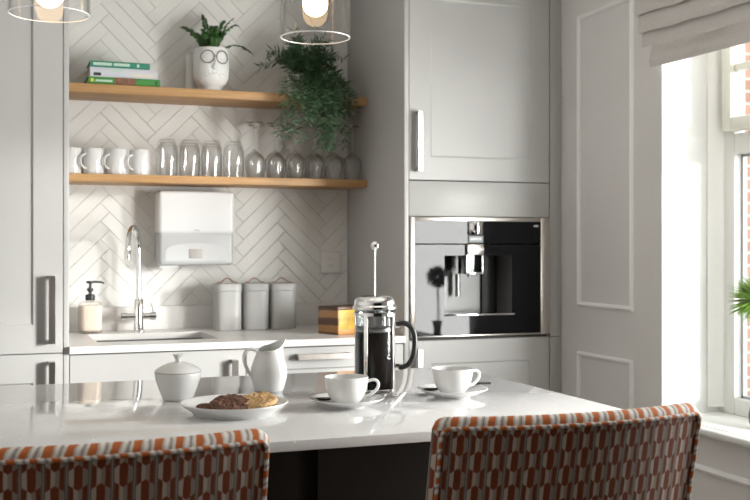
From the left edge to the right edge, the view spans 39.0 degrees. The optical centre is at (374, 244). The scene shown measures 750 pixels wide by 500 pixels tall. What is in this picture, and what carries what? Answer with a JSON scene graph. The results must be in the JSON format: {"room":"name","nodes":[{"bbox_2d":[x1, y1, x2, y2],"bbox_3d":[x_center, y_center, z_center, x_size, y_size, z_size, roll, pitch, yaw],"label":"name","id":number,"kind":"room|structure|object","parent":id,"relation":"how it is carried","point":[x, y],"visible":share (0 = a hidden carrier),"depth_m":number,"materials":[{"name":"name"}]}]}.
{"room":"kitchen","nodes":[
{"label":"kitchen","id":0,"kind":"room"},
{"bbox_2d":[69,0,346,307],"bbox_3d":[-1.119,-0.027,4.287,4.006,2.550,0.204,0,0,-21],"label":"wall","id":1,"kind":"structure","parent":0,"point":[278,233],"depth_m":4.33,"materials":[{"name":"grey tile"}]},
{"bbox_2d":[155,190,233,269],"bbox_3d":[-0.723,-0.059,4.261,0.311,0.313,0.119,0,0,-21],"label":"paper towel dispenser","id":2,"kind":"object","parent":1,"relation":"attached to","point":[192,227],"visible":1,"depth_m":4.21,"materials":[{"name":"white plastic"}]},
{"bbox_2d":[156,233,232,264],"bbox_3d":[-0.725,0.014,4.258,0.296,0.132,0.102,0,0,-20],"label":"cover","id":3,"kind":"object","parent":2,"relation":"on","point":[171,248],"depth_m":4.21,"materials":[{"name":"grey plastic"}]},
{"bbox_2d":[69,173,366,189],"bbox_3d":[-0.637,-0.251,4.226,1.200,0.029,0.244,0,0,-21],"label":"wall shelf","id":4,"kind":"object","parent":1,"relation":"attached to","point":[74,178],"visible":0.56,"depth_m":4.14,"materials":[{"name":"brown wood"}]},
{"bbox_2d":[69,147,81,172],"bbox_3d":[-1.147,-0.316,4.008,0.079,0.102,0.098,0,0,-25],"label":"mug","id":5,"kind":"object","parent":4,"relation":"on","point":[74,152],"visible":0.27,"depth_m":3.98,"materials":[{"name":"white ceramic"}]},
{"bbox_2d":[79,148,103,173],"bbox_3d":[-1.074,-0.316,4.031,0.079,0.102,0.098,0,0,-1],"label":"mug","id":6,"kind":"object","parent":4,"relation":"on","point":[92,157],"visible":0.8,"depth_m":4.00,"materials":[{"name":"white ceramic"}]},
{"bbox_2d":[103,149,126,173],"bbox_3d":[-0.992,-0.316,4.061,0.079,0.102,0.098,0,0,-1],"label":"mug","id":7,"kind":"object","parent":4,"relation":"on","point":[115,159],"visible":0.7,"depth_m":4.04,"materials":[{"name":"white ceramic"}]},
{"bbox_2d":[126,149,149,174],"bbox_3d":[-0.911,-0.316,4.092,0.079,0.102,0.098,0,0,-1],"label":"mug","id":8,"kind":"object","parent":4,"relation":"on","point":[138,160],"visible":0.8,"depth_m":4.07,"materials":[{"name":"white ceramic"}]},
{"bbox_2d":[156,139,177,175],"bbox_3d":[-0.805,-0.337,4.103,0.084,0.142,0.084,0,0,-21],"label":"tumbler","id":9,"kind":"object","parent":4,"relation":"on","point":[160,139],"visible":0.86,"depth_m":4.10,"materials":[{"name":"clear glass"}]},
{"bbox_2d":[156,141,177,173],"bbox_3d":[-0.823,-0.337,4.200,0.084,0.142,0.084,0,0,-21],"label":"tumbler","id":10,"kind":"object","parent":4,"relation":"on","point":[162,141],"visible":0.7,"depth_m":4.20,"materials":[{"name":"clear glass"}]},
{"bbox_2d":[179,142,199,175],"bbox_3d":[-0.741,-0.337,4.231,0.084,0.142,0.084,0,0,-21],"label":"tumbler","id":11,"kind":"object","parent":4,"relation":"on","point":[183,142],"visible":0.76,"depth_m":4.22,"materials":[{"name":"clear glass"}]},
{"bbox_2d":[179,140,200,174],"bbox_3d":[-0.722,-0.337,4.131,0.084,0.142,0.084,0,0,-21],"label":"tumbler","id":12,"kind":"object","parent":4,"relation":"on","point":[190,140],"visible":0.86,"depth_m":4.13,"materials":[{"name":"clear glass"}]},
{"bbox_2d":[201,143,221,176],"bbox_3d":[-0.658,-0.337,4.261,0.084,0.142,0.084,0,0,-21],"label":"tumbler","id":13,"kind":"object","parent":4,"relation":"on","point":[204,143],"visible":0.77,"depth_m":4.26,"materials":[{"name":"clear glass"}]},
{"bbox_2d":[201,140,222,172],"bbox_3d":[-0.641,-0.337,4.161,0.084,0.142,0.084,0,0,-21],"label":"tumbler","id":14,"kind":"object","parent":4,"relation":"on","point":[207,140],"visible":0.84,"depth_m":4.17,"materials":[{"name":"clear glass"}]},
{"bbox_2d":[223,141,243,175],"bbox_3d":[-0.559,-0.337,4.192,0.084,0.142,0.084,0,0,-21],"label":"tumbler","id":15,"kind":"object","parent":4,"relation":"on","point":[227,141],"visible":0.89,"depth_m":4.18,"materials":[{"name":"clear glass"}]},
{"bbox_2d":[245,121,263,170],"bbox_3d":[-0.480,-0.377,4.224,0.078,0.224,0.078,0,0,12],"label":"wine glass","id":16,"kind":"object","parent":4,"relation":"on","point":[254,123],"visible":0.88,"depth_m":4.22,"materials":[{"name":"clear glass"}]},
{"bbox_2d":[247,124,265,177],"bbox_3d":[-0.483,-0.377,4.319,0.078,0.224,0.078,0,0,12],"label":"wine glass","id":17,"kind":"object","parent":4,"relation":"on","point":[250,125],"visible":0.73,"depth_m":4.32,"materials":[{"name":"clear glass"}]},
{"bbox_2d":[265,122,284,177],"bbox_3d":[-0.401,-0.377,4.248,0.078,0.224,0.078,0,0,12],"label":"wine glass","id":18,"kind":"object","parent":4,"relation":"on","point":[269,123],"visible":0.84,"depth_m":4.24,"materials":[{"name":"clear glass"}]},
{"bbox_2d":[268,125,286,177],"bbox_3d":[-0.402,-0.377,4.350,0.078,0.224,0.078,0,0,12],"label":"wine glass","id":19,"kind":"object","parent":4,"relation":"on","point":[278,126],"visible":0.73,"depth_m":4.35,"materials":[{"name":"clear glass"}]},
{"bbox_2d":[285,123,303,175],"bbox_3d":[-0.325,-0.377,4.277,0.078,0.224,0.078,0,0,12],"label":"wine glass","id":20,"kind":"object","parent":4,"relation":"on","point":[290,124],"visible":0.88,"depth_m":4.27,"materials":[{"name":"clear glass"}]},
{"bbox_2d":[288,126,306,175],"bbox_3d":[-0.320,-0.377,4.380,0.078,0.224,0.078,0,0,12],"label":"wine glass","id":21,"kind":"object","parent":4,"relation":"on","point":[301,127],"visible":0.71,"depth_m":4.38,"materials":[{"name":"clear glass"}]},
{"bbox_2d":[304,124,323,177],"bbox_3d":[-0.248,-0.377,4.306,0.078,0.224,0.078,0,0,12],"label":"wine glass","id":22,"kind":"object","parent":4,"relation":"on","point":[306,124],"visible":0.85,"depth_m":4.30,"materials":[{"name":"clear glass"}]},
{"bbox_2d":[308,127,326,173],"bbox_3d":[-0.239,-0.377,4.411,0.078,0.224,0.078,0,0,12],"label":"wine glass","id":23,"kind":"object","parent":4,"relation":"on","point":[317,128],"visible":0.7,"depth_m":4.41,"materials":[{"name":"clear glass"}]},
{"bbox_2d":[324,125,342,178],"bbox_3d":[-0.171,-0.377,4.335,0.078,0.224,0.078,0,0,12],"label":"wine glass","id":24,"kind":"object","parent":4,"relation":"on","point":[335,125],"visible":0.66,"depth_m":4.33,"materials":[{"name":"clear glass"}]},
{"bbox_2d":[328,128,346,178],"bbox_3d":[-0.157,-0.377,4.441,0.078,0.224,0.078,0,0,12],"label":"wine glass","id":25,"kind":"object","parent":4,"relation":"on","point":[339,129],"visible":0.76,"depth_m":4.44,"materials":[{"name":"clear glass"}]},
{"bbox_2d":[343,125,361,178],"bbox_3d":[-0.094,-0.377,4.363,0.078,0.224,0.078,0,0,12],"label":"wine glass","id":26,"kind":"object","parent":4,"relation":"on","point":[352,127],"visible":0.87,"depth_m":4.36,"materials":[{"name":"clear glass"}]},
{"bbox_2d":[69,82,366,112],"bbox_3d":[-0.637,-0.585,4.226,1.200,0.033,0.244,0,0,-21],"label":"wall shelf","id":27,"kind":"object","parent":1,"relation":"attached to","point":[77,91],"visible":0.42,"depth_m":4.11,"materials":[{"name":"brown wood"}]},
{"bbox_2d":[84,76,159,86],"bbox_3d":[-0.977,-0.615,4.084,0.266,0.028,0.195,0,0,-21],"label":"book","id":28,"kind":"object","parent":27,"relation":"on","point":[90,79],"visible":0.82,"depth_m":3.99,"materials":[{"name":"green paper"}]},
{"bbox_2d":[96,79,111,81],"bbox_3d":[-1.014,-0.615,3.967,0.061,0.008,0.001,0,0,-20],"label":"print","id":29,"kind":"object","parent":28,"relation":"attached to","point":[97,80],"depth_m":3.97},
{"bbox_2d":[85,67,156,79],"bbox_3d":[-0.979,-0.648,4.083,0.249,0.036,0.190,0,0,-21],"label":"book","id":30,"kind":"object","parent":28,"relation":"on","point":[92,71],"visible":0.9,"depth_m":4.00,"materials":[{"name":"white paper"}]},
{"bbox_2d":[86,60,149,69],"bbox_3d":[-0.990,-0.678,4.078,0.220,0.024,0.180,0,0,-20],"label":"book","id":31,"kind":"object","parent":30,"relation":"on","point":[125,65],"visible":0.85,"depth_m":4.00,"materials":[{"name":"green paper"}]},
{"bbox_2d":[93,62,111,65],"bbox_3d":[-1.020,-0.679,3.972,0.068,0.011,0.001,0,0,-20],"label":"print","id":32,"kind":"object","parent":31,"relation":"on","point":[94,63],"depth_m":3.97},
{"bbox_2d":[114,63,129,66],"bbox_3d":[-0.954,-0.679,3.996,0.059,0.011,0.001,0,0,-20],"label":"print","id":33,"kind":"object","parent":31,"relation":"on","point":[115,64],"depth_m":3.99},
{"bbox_2d":[132,74,153,77],"bbox_3d":[-0.879,-0.641,4.020,0.082,0.013,0.001,0,0,-21],"label":"print","id":34,"kind":"object","parent":30,"relation":"attached to","point":[133,75],"depth_m":4.02},
{"bbox_2d":[114,78,135,85],"bbox_3d":[-0.941,-0.615,3.994,0.080,0.027,0.001,0,0,-20],"label":"print","id":35,"kind":"object","parent":28,"relation":"attached to","point":[117,81],"depth_m":3.99},
{"bbox_2d":[185,54,195,88],"bbox_3d":[-0.744,-0.684,4.272,0.077,0.166,0.077,0,0,-21],"label":"vase","id":36,"kind":"object","parent":27,"relation":"on","point":[189,83],"visible":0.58,"depth_m":4.25,"materials":[{"name":"white ceramic"}]},
{"bbox_2d":[193,46,228,89],"bbox_3d":[-0.649,-0.688,4.199,0.141,0.174,0.150,0,0,-18],"label":"planter","id":37,"kind":"object","parent":27,"relation":"on","point":[210,63],"visible":0.93,"depth_m":4.15,"materials":[{"name":"white ceramic"}]},
{"bbox_2d":[180,14,252,54],"bbox_3d":[-0.628,-0.832,4.207,0.306,0.160,0.127,0,0,-21],"label":"potted fern","id":38,"kind":"object","parent":37,"relation":"on","point":[211,36],"visible":0.89,"depth_m":4.19,"materials":[{"name":"green plant"}]},
{"bbox_2d":[253,26,361,153],"bbox_3d":[-0.276,-0.624,4.275,0.402,0.534,0.416,0,0,-21],"label":"trailing plant","id":39,"kind":"object","parent":27,"relation":"on","point":[306,79],"visible":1,"depth_m":4.18,"materials":[{"name":"green plant"}]},
{"bbox_2d":[320,251,339,272],"bbox_3d":[-0.190,0.073,4.517,0.088,0.092,0.012,0,0,-21],"label":"wall socket","id":40,"kind":"object","parent":1,"relation":"attached to","point":[329,260],"visible":1,"depth_m":4.51,"materials":[{"name":"plastic"}]},
{"bbox_2d":[488,0,749,499],"bbox_3d":[1.790,-0.027,1.796,0.300,2.550,6.510,0,0,-21],"label":"wall","id":41,"kind":"structure","parent":0,"point":[665,335],"depth_m":3.71,"materials":[{"name":"grey paint"}]},
{"bbox_2d":[577,0,633,311],"bbox_3d":[0.839,-0.323,3.893,0.013,1.115,0.368,0,0,-21],"label":"trim","id":42,"kind":"structure","parent":41,"relation":"attached to","point":[630,307],"depth_m":3.77,"materials":[{"name":"white paint"}]},
{"bbox_2d":[577,351,633,408],"bbox_3d":[0.839,0.747,3.893,0.013,0.682,0.368,0,0,-21],"label":"trim","id":43,"kind":"structure","parent":41,"relation":"attached to","point":[580,354],"depth_m":3.85,"materials":[{"name":"white paint"}]},
{"bbox_2d":[634,0,749,67],"bbox_3d":[1.213,-0.839,2.745,0.116,0.496,1.712,0,0,-21],"label":"blind","id":44,"kind":"object","parent":41,"relation":"attached to","point":[676,30],"visible":1,"depth_m":3.31,"materials":[{"name":"fabric"}]},
{"bbox_2d":[694,463,749,487],"bbox_3d":[1.280,0.894,2.710,0.016,0.388,1.680,0,0,-21],"label":"trim","id":45,"kind":"structure","parent":41,"relation":"attached to","point":[703,469],"depth_m":3.26,"materials":[{"name":"white paint"}]},
{"bbox_2d":[700,411,749,447],"bbox_3d":[1.386,0.586,2.817,0.342,0.025,1.776,0,0,-21],"label":"window sill","id":46,"kind":"structure","parent":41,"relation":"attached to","point":[718,425],"depth_m":3.33,"materials":[{"name":"white paint"}]},
{"bbox_2d":[728,272,749,423],"bbox_3d":[1.196,0.318,3.292,0.224,0.511,0.226,0,0,-21],"label":"potted plant","id":47,"kind":"object","parent":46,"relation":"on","point":[743,294],"visible":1,"depth_m":3.29,"materials":[{"name":"green plant"}]},
{"bbox_2d":[707,44,749,417],"bbox_3d":[1.482,-0.200,2.853,0.098,1.545,1.706,0,0,-21],"label":"window","id":48,"kind":"structure","parent":41,"relation":"in","point":[728,143],"depth_m":3.61,"materials":[{"name":"white paint"}]},
{"bbox_2d":[745,43,749,395],"bbox_3d":[3.981,-1.002,7.200,6.500,5.500,0.300,0,0,-21],"label":"wall","id":49,"kind":"structure","parent":0,"point":[747,45],"depth_m":6.39,"materials":[{"name":"red brick"}]},
{"bbox_3d":[0.055,-1.352,1.147,4.006,0.100,6.910,0,0,-20],"label":"ceiling","id":50,"kind":"structure","parent":0,"visible":0},
{"bbox_2d":[8,0,89,22],"bbox_3d":[-0.639,-0.877,2.080,0.155,0.850,0.155,0,0,-21],"label":"pendant lamp","id":51,"kind":"object","parent":50,"relation":"hanging from","point":[45,3],"visible":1,"depth_m":2.07,"materials":[{"name":"clear glass"}]},
{"bbox_2d":[280,0,349,44],"bbox_3d":[-0.133,-0.880,2.350,0.155,0.842,0.155,0,0,-21],"label":"pendant lamp","id":52,"kind":"object","parent":50,"relation":"hanging from","point":[314,8],"visible":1,"depth_m":2.33,"materials":[{"name":"clear glass"}]},
{"bbox_3d":[0.055,1.298,1.147,4.006,0.100,6.910,0,0,-20],"label":"floor","id":53,"kind":"structure","parent":0,"visible":0},
{"bbox_2d":[0,0,68,385],"bbox_3d":[-1.414,0.048,3.706,0.616,2.400,0.685,0,0,-21],"label":"tall cabinet","id":54,"kind":"object","parent":53,"relation":"on","point":[34,55],"visible":0.77,"depth_m":3.49,"materials":[{"name":"grey paint"}]},
{"bbox_2d":[0,429,268,499],"bbox_3d":[-0.468,0.759,1.692,0.489,0.979,0.580,0,0,-21],"label":"counter chair","id":55,"kind":"object","parent":53,"relation":"on","point":[230,465],"visible":1,"depth_m":1.46,"materials":[{"name":"fabric"}]},
{"bbox_2d":[69,348,245,382],"bbox_3d":[-0.838,0.806,3.906,0.598,0.884,0.656,0,0,-21],"label":"base cabinet","id":56,"kind":"object","parent":53,"relation":"on","point":[83,368],"visible":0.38,"depth_m":3.61,"materials":[{"name":"grey paint"}]},
{"bbox_2d":[0,367,623,499],"bbox_3d":[-0.689,0.793,2.122,2.295,0.910,0.922,0,0,-21],"label":"kitchen island","id":57,"kind":"object","parent":53,"relation":"on","point":[380,450],"visible":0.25,"depth_m":2.16,"materials":[{"name":"stone"}]},
{"bbox_2d":[0,367,623,452],"bbox_3d":[-0.689,0.348,2.122,2.295,0.020,0.922,0,0,-20],"label":"island countertop","id":58,"kind":"structure","parent":57,"relation":"on","point":[113,411],"depth_m":2.15,"materials":[{"name":"stone"}]},
{"bbox_2d":[154,353,200,401],"bbox_3d":[-0.431,0.288,2.318,0.101,0.100,0.101,0,0,-21],"label":"sugar bowl","id":59,"kind":"object","parent":58,"relation":"on","point":[177,381],"visible":0.99,"depth_m":2.28,"materials":[{"name":"white ceramic"}]},
{"bbox_2d":[180,394,287,419],"bbox_3d":[-0.281,0.326,2.121,0.213,0.025,0.213,0,0,-21],"label":"plate","id":60,"kind":"object","parent":58,"relation":"on","point":[190,404],"visible":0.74,"depth_m":2.05,"materials":[{"name":"white ceramic"}]},
{"bbox_2d":[196,403,212,408],"bbox_3d":[-0.321,0.324,2.127,0.077,0.015,0.076,0,0,-21],"label":"cookie","id":61,"kind":"object","parent":60,"relation":"on","point":[202,405],"visible":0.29,"depth_m":2.11,"materials":[{"name":"brown food"}]},
{"bbox_2d":[210,394,249,409],"bbox_3d":[-0.285,0.313,2.093,0.082,0.029,0.079,0,0,-21],"label":"cookie","id":62,"kind":"object","parent":60,"relation":"on","point":[229,401],"visible":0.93,"depth_m":2.08,"materials":[{"name":"brown food"}]},
{"bbox_2d":[242,391,277,408],"bbox_3d":[-0.235,0.311,2.113,0.082,0.030,0.082,0,0,-21],"label":"cookie","id":63,"kind":"object","parent":60,"relation":"on","point":[263,399],"visible":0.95,"depth_m":2.10,"materials":[{"name":"beige food"}]},
{"bbox_2d":[242,338,286,391],"bbox_3d":[-0.252,0.278,2.466,0.095,0.120,0.085,0,0,15],"label":"milk jug","id":64,"kind":"object","parent":58,"relation":"on","point":[268,373],"visible":1,"depth_m":2.44,"materials":[{"name":"white ceramic"}]},
{"bbox_2d":[309,393,383,409],"bbox_3d":[-0.060,0.328,2.214,0.158,0.020,0.158,0,0,-21],"label":"saucer","id":65,"kind":"object","parent":58,"relation":"on","point":[374,398],"visible":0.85,"depth_m":2.18,"materials":[{"name":"white ceramic"}]},
{"bbox_2d":[324,374,379,402],"bbox_3d":[-0.055,0.303,2.212,0.103,0.058,0.093,0,0,33],"label":"coffee cup","id":66,"kind":"object","parent":65,"relation":"on","point":[341,388],"visible":0.85,"depth_m":2.18,"materials":[{"name":"white ceramic"}]},
{"bbox_2d":[316,391,388,399],"bbox_3d":[-0.047,0.320,2.247,0.159,0.016,0.023,0,0,-14],"label":"teaspoon","id":67,"kind":"object","parent":65,"relation":"on","point":[377,392],"visible":0.63,"depth_m":2.25,"materials":[{"name":"metal"}]},
{"bbox_2d":[316,397,330,399],"bbox_3d":[-0.103,0.322,2.233,0.044,0.012,0.023,0,0,-14],"label":"spoon bowl","id":68,"kind":"object","parent":67,"relation":"on","point":[319,398],"depth_m":2.24,"materials":[{"name":"metal"}]},
{"bbox_2d":[352,241,417,396],"bbox_3d":[0.022,0.165,2.390,0.148,0.346,0.102,0,0,-6],"label":"cafetiere","id":69,"kind":"object","parent":58,"relation":"on","point":[374,344],"visible":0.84,"depth_m":2.35,"materials":[{"name":"clear glass"}]},
{"bbox_2d":[417,384,487,398],"bbox_3d":[0.173,0.328,2.362,0.158,0.020,0.158,0,0,-21],"label":"saucer","id":70,"kind":"object","parent":58,"relation":"on","point":[476,389],"visible":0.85,"depth_m":2.32,"materials":[{"name":"white ceramic"}]},
{"bbox_2d":[432,366,480,392],"bbox_3d":[0.178,0.303,2.361,0.103,0.058,0.093,0,0,16],"label":"coffee cup","id":71,"kind":"object","parent":70,"relation":"on","point":[450,379],"visible":0.84,"depth_m":2.33,"materials":[{"name":"white ceramic"}]},
{"bbox_2d":[423,382,490,390],"bbox_3d":[0.185,0.320,2.394,0.159,0.016,0.023,0,0,-14],"label":"teaspoon","id":72,"kind":"object","parent":70,"relation":"on","point":[477,383],"visible":0.7,"depth_m":2.40,"materials":[{"name":"metal"}]},
{"bbox_2d":[423,388,437,390],"bbox_3d":[0.129,0.322,2.381,0.044,0.012,0.023,0,0,-14],"label":"spoon bowl","id":73,"kind":"object","parent":72,"relation":"on","point":[429,389],"depth_m":2.38,"materials":[{"name":"metal"}]},
{"bbox_2d":[244,343,402,375],"bbox_3d":[-0.276,0.806,4.116,0.598,0.884,0.656,0,0,-21],"label":"base cabinet","id":74,"kind":"object","parent":53,"relation":"on","point":[325,358],"visible":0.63,"depth_m":3.83,"materials":[{"name":"grey paint"}]},
{"bbox_2d":[69,325,405,353],"bbox_3d":[-0.565,0.350,4.032,1.200,0.024,0.666,0,0,-21],"label":"countertop","id":75,"kind":"structure","parent":74,"relation":"on","point":[302,335],"depth_m":3.84,"materials":[{"name":"white stone"}]},
{"bbox_2d":[78,281,103,333],"bbox_3d":[-1.091,0.238,4.082,0.095,0.200,0.083,0,0,-29],"label":"soap dispenser","id":76,"kind":"object","parent":75,"relation":"on","point":[90,316],"visible":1,"depth_m":4.05,"materials":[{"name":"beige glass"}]},
{"bbox_2d":[120,224,155,331],"bbox_3d":[-0.901,0.130,4.066,0.142,0.416,0.203,0,0,-21],"label":"tap","id":77,"kind":"object","parent":75,"relation":"on","point":[138,315],"visible":1,"depth_m":4.12,"materials":[{"name":"silver metal"}]},
{"bbox_2d":[93,337,217,353],"bbox_3d":[-0.825,0.449,3.919,0.466,0.174,0.372,0,0,-21],"label":"sink","id":78,"kind":"object","parent":75,"relation":"in","point":[198,337],"visible":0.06,"depth_m":4.04,"materials":[{"name":"metal"}]},
{"bbox_2d":[69,302,348,331],"bbox_3d":[-0.678,0.291,4.334,1.201,0.093,0.026,0,0,-21],"label":"upstand","id":79,"kind":"structure","parent":75,"relation":"on","point":[174,316],"depth_m":4.27,"materials":[{"name":"white stone"}]},
{"bbox_2d":[212,278,241,330],"bbox_3d":[-0.590,0.234,4.226,0.108,0.208,0.108,0,0,-21],"label":"canister","id":80,"kind":"object","parent":75,"relation":"on","point":[226,296],"visible":1,"depth_m":4.18,"materials":[{"name":"white metal"}]},
{"bbox_2d":[240,277,268,329],"bbox_3d":[-0.485,0.234,4.265,0.108,0.208,0.108,0,0,-21],"label":"canister","id":81,"kind":"object","parent":75,"relation":"on","point":[254,296],"visible":0.93,"depth_m":4.22,"materials":[{"name":"white metal"}]},
{"bbox_2d":[268,277,295,328],"bbox_3d":[-0.380,0.234,4.304,0.108,0.208,0.108,0,0,-21],"label":"canister","id":82,"kind":"object","parent":75,"relation":"on","point":[282,295],"visible":0.9,"depth_m":4.26,"materials":[{"name":"white metal"}]},
{"bbox_2d":[318,304,367,334],"bbox_3d":[-0.122,0.285,4.069,0.150,0.105,0.121,0,0,-41],"label":"box","id":83,"kind":"object","parent":75,"relation":"on","point":[332,319],"visible":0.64,"depth_m":4.01,"materials":[{"name":"brown wood"}]},
{"bbox_2d":[347,0,561,393],"bbox_3d":[0.316,-0.026,4.353,0.671,2.549,0.685,0,0,-21],"label":"tall cabinet","id":84,"kind":"object","parent":53,"relation":"on","point":[462,115],"visible":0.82,"depth_m":4.09,"materials":[{"name":"grey paint"}]},
{"bbox_2d":[409,217,549,337],"bbox_3d":[0.384,0.121,4.118,0.594,0.454,0.192,0,0,-21],"label":"coffee machine","id":85,"kind":"object","parent":84,"relation":"in","point":[461,290],"visible":0.98,"depth_m":4.08,"materials":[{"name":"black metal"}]},
{"bbox_2d":[444,311,514,315],"bbox_3d":[0.377,0.266,4.115,0.296,0.006,0.144,0,0,-20],"label":"drip tray","id":86,"kind":"object","parent":85,"relation":"on","point":[446,313],"depth_m":4.08,"materials":[{"name":"silver metal"}]},
{"bbox_2d":[426,403,700,499],"bbox_3d":[0.246,0.759,1.955,0.489,0.979,0.580,0,0,-19],"label":"counter chair","id":87,"kind":"object","parent":53,"relation":"on","point":[647,453],"visible":1,"depth_m":1.69,"materials":[{"name":"fabric"}]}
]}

